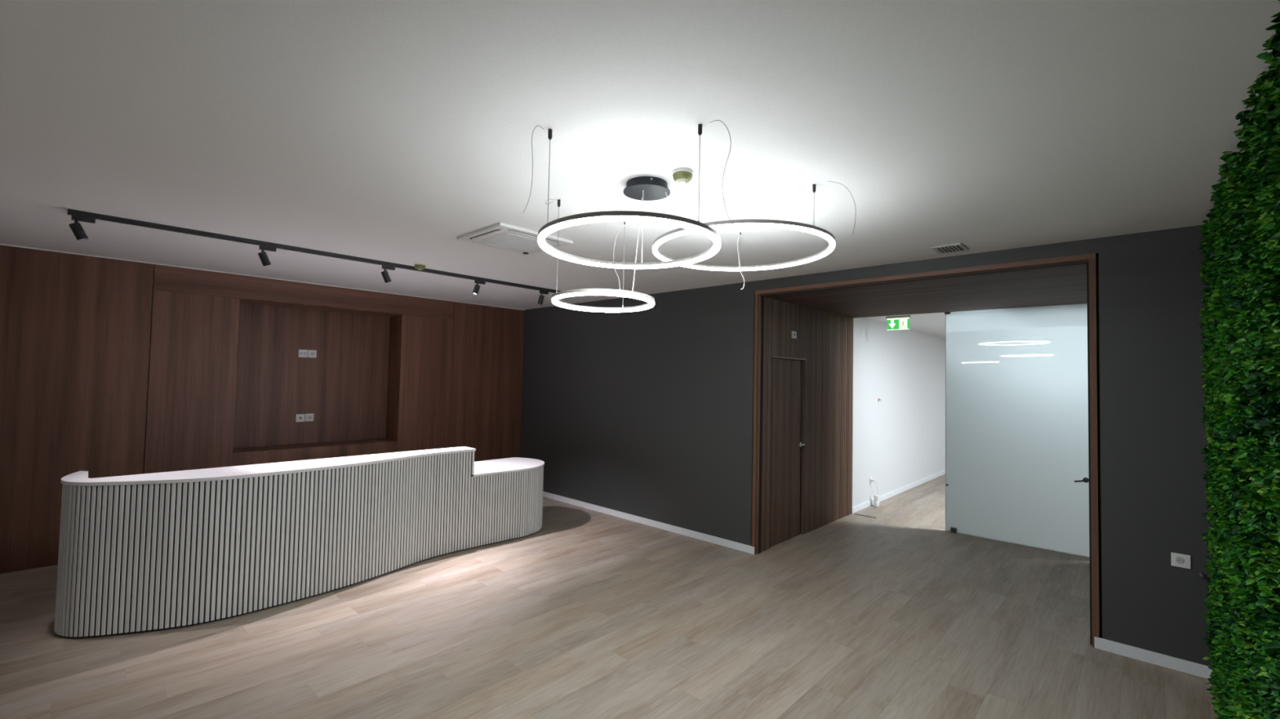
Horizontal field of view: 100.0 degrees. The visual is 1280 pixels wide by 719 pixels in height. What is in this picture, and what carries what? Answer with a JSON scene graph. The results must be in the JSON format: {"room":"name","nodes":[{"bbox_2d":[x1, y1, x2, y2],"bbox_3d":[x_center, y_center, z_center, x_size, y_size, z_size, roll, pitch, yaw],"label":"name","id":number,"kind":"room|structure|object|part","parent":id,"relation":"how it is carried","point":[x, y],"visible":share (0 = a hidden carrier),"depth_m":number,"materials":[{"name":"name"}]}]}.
{"room":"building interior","nodes":[
{"label":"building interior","id":0,"kind":"room"},
{"bbox_2d":[0,244,524,573],"bbox_3d":[-4.542,0.524,5.800,0.545,2.875,7.450,-1,-3,43],"label":"wall","id":1,"kind":"structure","parent":0,"point":[109,367],"depth_m":5.54,"materials":[{"name":"wood"}]},
{"bbox_3d":[-5.250,0.421,4.666,0.020,2.773,1.418,-1,-3,43],"label":"panel","id":2,"kind":"part","parent":1,"relation":"part of","materials":[{"name":"brown wood"}]},
{"bbox_3d":[-4.528,0.592,5.431,0.020,2.514,0.685,-1,-3,43],"label":"panel","id":3,"kind":"part","parent":1,"relation":"part of","materials":[{"name":"brown wood"}]},
{"bbox_2d":[0,243,524,310],"bbox_3d":[-4.327,-0.910,5.641,0.012,0.010,7.400,-1,-3,43],"label":"trim","id":4,"kind":"structure","parent":1,"relation":"attached to","point":[0,243],"depth_m":5.58,"materials":[{"name":"paint"}]},
{"bbox_2d":[295,413,305,422],"bbox_3d":[-4.076,0.703,6.443,0.010,0.092,0.093,-1,-3,43],"label":"wall socket","id":5,"kind":"object","parent":1,"relation":"attached to","point":[300,418],"visible":1,"depth_m":6.44,"materials":[{"name":"white plastic"}]},
{"bbox_2d":[298,349,307,357],"bbox_3d":[-4.060,-0.073,6.470,0.010,0.092,0.093,-1,-3,43],"label":"wall socket","id":6,"kind":"object","parent":1,"relation":"attached to","point":[302,353],"visible":1,"depth_m":6.47,"materials":[{"name":"white plastic"}]},
{"bbox_3d":[-3.668,-0.748,6.362,0.020,0.256,3.112,-1,-3,43],"label":"panel","id":7,"kind":"part","parent":1,"relation":"part of","materials":[{"name":"brown wood"}]},
{"bbox_2d":[305,413,314,421],"bbox_3d":[-4.008,0.704,6.513,0.011,0.092,0.090,-1,-3,43],"label":"wall socket","id":8,"kind":"object","parent":1,"relation":"attached to","point":[308,417],"visible":1,"depth_m":6.51,"materials":[{"name":"white plastic"}]},
{"bbox_3d":[-3.974,0.207,6.580,0.020,1.633,1.716,-1,-3,43],"label":"recess panel","id":9,"kind":"part","parent":1,"relation":"part of","materials":[{"name":"brown wood"}]},
{"bbox_2d":[307,350,316,357],"bbox_3d":[-3.993,-0.069,6.540,0.011,0.092,0.090,-1,-3,43],"label":"wall socket","id":10,"kind":"object","parent":1,"relation":"attached to","point":[311,353],"visible":1,"depth_m":6.54,"materials":[{"name":"white plastic"}]},
{"bbox_3d":[-3.845,1.030,6.415,0.379,0.018,1.716,-1,-3,43],"label":"recess panel","id":11,"kind":"part","parent":1,"relation":"part of","materials":[{"name":"brown wood"}]},
{"bbox_3d":[-3.721,1.457,6.275,0.020,0.875,1.714,-1,-3,43],"label":"panel","id":12,"kind":"part","parent":1,"relation":"part of","materials":[{"name":"brown wood"}]},
{"bbox_3d":[-3.820,-0.613,6.479,0.359,0.005,1.716,-1,-3,43],"label":"recess panel","id":13,"kind":"part","parent":1,"relation":"part of","materials":[{"name":"brown wood"}]},
{"bbox_3d":[-3.234,0.245,7.074,0.379,1.656,0.018,-1,-3,43],"label":"recess panel","id":14,"kind":"part","parent":1,"relation":"part of","materials":[{"name":"brown wood"}]},
{"bbox_3d":[-2.873,0.686,7.186,0.020,2.514,0.710,-1,-3,43],"label":"panel","id":15,"kind":"part","parent":1,"relation":"part of","materials":[{"name":"brown wood"}]},
{"bbox_3d":[-2.228,0.593,7.873,0.020,2.773,1.157,-1,-3,43],"label":"panel","id":16,"kind":"part","parent":1,"relation":"part of","materials":[{"name":"brown wood"}]},
{"bbox_2d":[0,474,1217,718],"bbox_3d":[2.428,2.076,6.196,10.200,0.120,17.900,-1,-3,43],"label":"floor","id":17,"kind":"structure","parent":0,"point":[589,614],"depth_m":3.53,"materials":[{"name":"wood"}]},
{"bbox_2d":[53,446,544,637],"bbox_3d":[-2.461,1.372,4.928,0.985,1.004,3.926,-1,-3,43],"label":"reception desk","id":18,"kind":"object","parent":17,"relation":"on","point":[156,551],"visible":1,"depth_m":3.93,"materials":[{"name":"white laminate"}]},
{"bbox_2d":[61,446,475,485],"bbox_3d":[-2.692,0.858,4.414,2.874,0.023,0.770,3,-3,-38],"label":"countertop","id":19,"kind":"structure","parent":18,"relation":"on","point":[80,477],"depth_m":4.00,"materials":[{"name":"white laminate"}]},
{"bbox_3d":[-1.753,1.044,5.480,0.200,0.236,0.019,-1,-3,43],"label":"panel","id":20,"kind":"part","parent":18,"relation":"part of","materials":[{"name":"white laminate"}]},
{"bbox_3d":[-1.387,1.560,5.965,0.479,0.708,1.197,1,-2,8],"label":"panel","id":21,"kind":"part","parent":18,"relation":"part of","materials":[{"name":"white wood"}]},
{"bbox_2d":[473,457,544,476],"bbox_3d":[-2.474,1.143,5.072,0.772,0.019,3.753,-1,-3,43],"label":"countertop","id":22,"kind":"structure","parent":18,"relation":"on","point":[491,467],"depth_m":6.00,"materials":[{"name":"white laminate"}]},
{"bbox_2d":[873,494,879,506],"bbox_3d":[3.354,2.004,7.617,0.074,0.160,0.074,-1,-3,43],"label":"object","id":23,"kind":"object","parent":17,"relation":"on","point":[876,497],"visible":1,"depth_m":7.59,"materials":[{"name":"white plastic"}]},
{"bbox_2d":[0,0,1279,310],"bbox_3d":[-1.789,-0.999,3.219,8.200,0.100,7.550,-1,-3,43],"label":"ceiling","id":24,"kind":"structure","parent":0,"point":[395,131],"depth_m":2.19,"materials":[{"name":"paint"}]},
{"bbox_2d":[66,208,561,293],"bbox_3d":[-2.338,-0.882,4.961,0.037,0.034,4.045,-1,-3,43],"label":"track","id":25,"kind":"object","parent":24,"relation":"attached to","point":[98,216],"visible":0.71,"depth_m":4.32,"materials":[{"name":"black metal"}]},
{"bbox_2d":[68,214,95,240],"bbox_3d":[-3.679,-0.863,3.538,0.056,0.164,0.120,-1,-3,43],"label":"track spotlight","id":26,"kind":"object","parent":25,"relation":"attached to","point":[76,227],"visible":1,"depth_m":3.52,"materials":[{"name":"black metal"}]},
{"bbox_2d":[257,244,276,266],"bbox_3d":[-2.978,-0.823,4.282,0.058,0.164,0.120,-1,-3,43],"label":"track spotlight","id":27,"kind":"object","parent":25,"relation":"attached to","point":[264,260],"visible":1,"depth_m":4.26,"materials":[{"name":"black metal"}]},
{"bbox_2d":[381,264,395,283],"bbox_3d":[-2.333,-0.786,4.965,0.056,0.164,0.120,-1,-3,43],"label":"track spotlight","id":28,"kind":"object","parent":25,"relation":"attached to","point":[385,275],"visible":1,"depth_m":4.94,"materials":[{"name":"black metal"}]},
{"bbox_2d":[471,280,485,295],"bbox_3d":[-1.698,-0.750,5.640,0.060,0.164,0.146,0,-2,33],"label":"track spotlight","id":29,"kind":"object","parent":25,"relation":"attached to","point":[477,286],"visible":1,"depth_m":5.61,"materials":[{"name":"black metal"}]},
{"bbox_2d":[537,290,548,304],"bbox_3d":[-1.131,-0.717,6.253,0.079,0.164,0.123,-1,-3,43],"label":"track spotlight","id":30,"kind":"object","parent":25,"relation":"attached to","point":[540,300],"visible":1,"depth_m":6.21,"materials":[{"name":"grey plastic"}]},
{"bbox_2d":[413,262,426,270],"bbox_3d":[-2.050,-0.864,4.997,0.104,0.057,0.104,-1,-3,43],"label":"smoke detector","id":31,"kind":"object","parent":24,"relation":"attached to","point":[419,266],"visible":1,"depth_m":4.96,"materials":[{"name":"white plastic"}]},
{"bbox_2d":[457,222,573,254],"bbox_3d":[-0.933,-0.888,4.017,0.590,0.033,0.630,-1,-3,43],"label":"air conditioner","id":32,"kind":"object","parent":24,"relation":"attached to","point":[503,236],"visible":0.94,"depth_m":3.93,"materials":[{"name":"white plastic"}]},
{"bbox_2d":[470,229,557,251],"bbox_3d":[-0.933,-0.882,4.017,0.510,0.001,0.546,-1,-3,43],"label":"outlet","id":33,"kind":"object","parent":32,"relation":"attached to","point":[513,240],"depth_m":3.96,"materials":[{"name":"white plastic"}]},
{"bbox_3d":[-0.933,-0.880,4.017,0.490,0.003,0.526,-1,-3,43],"label":"panel","id":34,"kind":"part","parent":32,"relation":"part of","materials":[{"name":"white plastic"}]},
{"bbox_2d":[480,232,550,250],"bbox_3d":[-0.933,-0.877,4.017,0.370,0.003,0.400,-1,-3,43],"label":"grille","id":35,"kind":"object","parent":32,"relation":"attached to","point":[512,241],"depth_m":3.99,"materials":[{"name":"grey plastic"}]},
{"bbox_2d":[671,167,693,183],"bbox_3d":[0.211,-0.901,2.651,0.104,0.057,0.104,-1,-3,43],"label":"smoke detector","id":36,"kind":"object","parent":24,"relation":"attached to","point":[681,175],"visible":1,"depth_m":2.62,"materials":[{"name":"white plastic"}]},
{"bbox_2d":[519,120,855,312],"bbox_3d":[0.312,-0.621,2.879,1.682,0.597,1.665,1,-2,-4],"label":"ring chandelier","id":37,"kind":"object","parent":24,"relation":"hanging from","point":[640,188],"visible":1,"depth_m":2.74,"materials":[{"name":"metal"}]},
{"bbox_2d":[551,292,654,312],"bbox_3d":[-0.220,-0.339,3.230,0.615,0.016,0.615,-3,-6,43],"label":"diffuser","id":38,"kind":"object","parent":37,"relation":"attached to","point":[556,296],"depth_m":3.17,"materials":[{"name":"white plastic"}]},
{"bbox_2d":[537,215,720,268],"bbox_3d":[-0.047,-0.509,2.425,0.815,0.016,0.815,-2,-5,43],"label":"diffuser","id":39,"kind":"object","parent":37,"relation":"attached to","point":[706,230],"depth_m":2.22,"materials":[{"name":"white plastic"}]},
{"bbox_2d":[652,222,835,271],"bbox_3d":[0.603,-0.648,3.204,1.057,0.016,1.057,-1,-4,43],"label":"diffuser","id":40,"kind":"object","parent":37,"relation":"attached to","point":[822,233],"depth_m":2.98,"materials":[{"name":"white plastic"}]},
{"bbox_2d":[929,242,968,253],"bbox_3d":[2.325,-0.831,4.033,0.203,0.016,0.237,-1,-3,43],"label":"ceiling vent","id":41,"kind":"object","parent":24,"relation":"in","point":[954,247],"visible":1,"depth_m":4.01,"materials":[{"name":"grey plastic"}]},
{"bbox_3d":[2.261,-0.833,4.094,0.025,0.010,0.187,-1,-3,43],"label":"frame","id":42,"kind":"part","parent":41,"relation":"part of","materials":[{"name":"grey plastic"}]},
{"bbox_3d":[2.299,-0.830,4.057,0.010,0.014,0.187,-1,-3,43],"label":"blade","id":43,"kind":"part","parent":41,"relation":"part of","materials":[{"name":"grey plastic"}]},
{"bbox_3d":[2.253,-0.838,3.956,0.203,0.010,0.025,-1,-3,43],"label":"frame","id":44,"kind":"part","parent":41,"relation":"part of","materials":[{"name":"grey plastic"}]},
{"bbox_3d":[2.317,-0.830,4.040,0.010,0.014,0.187,-1,-3,43],"label":"blade","id":45,"kind":"part","parent":41,"relation":"part of","materials":[{"name":"grey plastic"}]},
{"bbox_3d":[2.335,-0.830,4.024,0.010,0.014,0.187,-1,-3,43],"label":"blade","id":46,"kind":"part","parent":41,"relation":"part of","materials":[{"name":"grey plastic"}]},
{"bbox_3d":[2.398,-0.830,4.110,0.203,0.010,0.025,-1,-3,43],"label":"frame","id":47,"kind":"part","parent":41,"relation":"part of","materials":[{"name":"grey plastic"}]},
{"bbox_3d":[2.353,-0.830,4.007,0.010,0.014,0.187,-1,-3,43],"label":"blade","id":48,"kind":"part","parent":41,"relation":"part of","materials":[{"name":"grey plastic"}]},
{"bbox_3d":[2.370,-0.830,3.990,0.010,0.014,0.187,-1,-3,43],"label":"blade","id":49,"kind":"part","parent":41,"relation":"part of","materials":[{"name":"grey plastic"}]},
{"bbox_3d":[2.390,-0.835,3.972,0.025,0.010,0.187,-1,-3,43],"label":"frame","id":50,"kind":"part","parent":41,"relation":"part of","materials":[{"name":"grey plastic"}]},
{"bbox_2d":[755,295,945,554],"bbox_3d":[4.649,0.764,9.200,0.138,3.000,10.188,-1,-3,43],"label":"wall","id":51,"kind":"structure","parent":0,"point":[824,342],"depth_m":7.18,"materials":[{"name":"paint"}]},
{"bbox_2d":[769,358,804,546],"bbox_3d":[1.619,0.990,5.913,0.116,1.986,0.717,-1,-3,43],"label":"door","id":52,"kind":"structure","parent":51,"relation":"in","point":[787,375],"depth_m":5.91,"materials":[{"name":"wood"}]},
{"bbox_3d":[1.850,1.005,6.176,0.022,1.984,0.003,-1,-3,43],"label":"edge trim","id":53,"kind":"part","parent":52,"relation":"part of","materials":[{"name":"wood"}]},
{"bbox_2d":[791,331,796,338],"bbox_3d":[1.727,-0.277,6.006,0.014,0.078,0.100,-1,-3,43],"label":"switch plate","id":54,"kind":"object","parent":51,"relation":"attached to","point":[793,333],"visible":1,"depth_m":6.00,"materials":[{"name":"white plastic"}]},
{"bbox_2d":[852,470,945,513],"bbox_3d":[5.458,2.170,9.955,0.013,0.074,7.672,-1,-3,43],"label":"baseboard","id":55,"kind":"structure","parent":51,"relation":"attached to","point":[868,504],"depth_m":8.46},
{"bbox_2d":[754,259,1088,318],"bbox_3d":[2.979,-0.679,5.506,2.700,0.120,2.413,-1,-3,43],"label":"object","id":56,"kind":"structure","parent":51,"relation":"attached to","point":[1065,285],"depth_m":5.18,"materials":[{"name":"brown wood"}]},
{"bbox_2d":[520,225,1216,666],"bbox_3d":[0.709,0.635,5.961,8.045,2.875,0.090,-1,-3,43],"label":"wall","id":57,"kind":"structure","parent":0,"point":[648,414],"depth_m":5.51,"materials":[{"name":"grey paint"}]},
{"bbox_2d":[542,491,754,554],"bbox_3d":[-0.351,1.945,6.819,4.132,0.074,0.012,-1,-3,43],"label":"baseboard","id":58,"kind":"structure","parent":57,"relation":"attached to","point":[726,543],"depth_m":6.28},
{"bbox_2d":[751,253,1100,648],"bbox_3d":[2.161,0.618,4.588,2.672,2.671,0.097,-1,-3,43],"label":"trim","id":59,"kind":"structure","parent":57,"relation":"attached to","point":[1092,364],"depth_m":3.73,"materials":[{"name":"brown wood"}]},
{"bbox_3d":[1.201,0.649,5.491,0.036,2.634,0.097,-1,-3,43],"label":"casing","id":60,"kind":"part","parent":59,"relation":"part of","materials":[{"name":"brown wood"}]},
{"bbox_3d":[2.187,-0.698,4.634,2.672,0.036,0.097,-1,-3,43],"label":"head casing","id":61,"kind":"part","parent":59,"relation":"part of","materials":[{"name":"brown wood"}]},
{"bbox_3d":[3.120,0.624,3.684,0.036,2.634,0.097,-1,-3,43],"label":"casing","id":62,"kind":"part","parent":59,"relation":"part of","materials":[{"name":"brown wood"}]},
{"bbox_2d":[1094,636,1213,679],"bbox_3d":[3.279,1.898,3.399,0.613,0.074,0.012,-1,-3,43],"label":"baseboard","id":63,"kind":"structure","parent":57,"relation":"attached to","point":[1169,662],"depth_m":3.41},
{"bbox_2d":[1170,552,1191,568],"bbox_3d":[3.372,1.255,3.347,0.086,0.082,0.011,-1,-3,43],"label":"wall socket","id":64,"kind":"object","parent":57,"relation":"attached to","point":[1183,561],"visible":1,"depth_m":3.34,"materials":[{"name":"white plastic"}]},
{"bbox_2d":[862,312,945,338],"bbox_3d":[7.532,-0.515,8.280,5.580,0.093,7.875,-1,-3,43],"label":"ceiling","id":65,"kind":"structure","parent":0,"point":[933,324],"depth_m":7.93,"materials":[{"name":"white paint"}]},
{"bbox_2d":[885,315,911,330],"bbox_3d":[3.475,-0.493,7.226,0.310,0.187,0.034,-1,-3,43],"label":"exit sign","id":66,"kind":"object","parent":65,"relation":"hanging from","point":[894,322],"visible":1,"depth_m":7.22,"materials":[{"name":"green plastic"}]},
{"bbox_3d":[3.475,-0.478,7.226,0.280,0.158,0.010,-1,-3,43],"label":"lit panel","id":67,"kind":"part","parent":66,"relation":"part of","materials":[{"name":"green plastic"}]},
{"bbox_3d":[3.518,-0.474,7.176,0.100,0.124,0.002,-1,-3,43],"label":"doorway","id":68,"kind":"part","parent":66,"relation":"part of","materials":[{"name":"white plastic"}]},
{"bbox_2d":[1096,255,1102,638],"bbox_3d":[3.977,0.643,4.554,0.087,2.690,2.325,-1,-3,43],"label":"wall","id":69,"kind":"structure","parent":0,"point":[1097,256],"depth_m":3.71,"materials":[{"name":"grey paint"}]},
{"bbox_2d":[944,303,1089,557],"bbox_3d":[4.195,0.713,5.940,1.482,2.656,0.078,-1,-3,44],"label":"door","id":70,"kind":"structure","parent":69,"relation":"in","point":[1017,459],"depth_m":5.95,"materials":[{"name":"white glass"}]},
{"bbox_3d":[4.564,1.248,5.548,0.118,0.057,0.064,-1,-3,43],"label":"handle","id":71,"kind":"part","parent":70,"relation":"part of","materials":[{"name":"metal"}]},
{"bbox_3d":[1.033,0.451,0.515,0.100,2.875,7.400,-1,-3,43],"label":"wall","id":72,"kind":"structure","parent":0,"visible":0},
{"bbox_2d":[1197,0,1279,718],"bbox_3d":[1.426,0.430,1.106,0.137,2.770,5.996,-1,-3,43],"label":"wall","id":73,"kind":"structure","parent":72,"relation":"attached to","point":[1241,347],"depth_m":1.93,"materials":[{"name":"green plant"}]},
{"bbox_2d":[1198,573,1204,577],"bbox_3d":[3.425,1.314,3.274,0.026,0.026,0.040,-1,-3,43],"label":"stud","id":74,"kind":"object","parent":73,"relation":"attached to","point":[1201,575],"visible":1,"depth_m":3.26,"materials":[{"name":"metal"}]},
{"bbox_3d":[1.466,0.429,1.068,0.026,2.768,5.996,-1,-3,43],"label":"backing panel","id":75,"kind":"part","parent":73,"relation":"part of","materials":[{"name":"green plant"}]}
]}

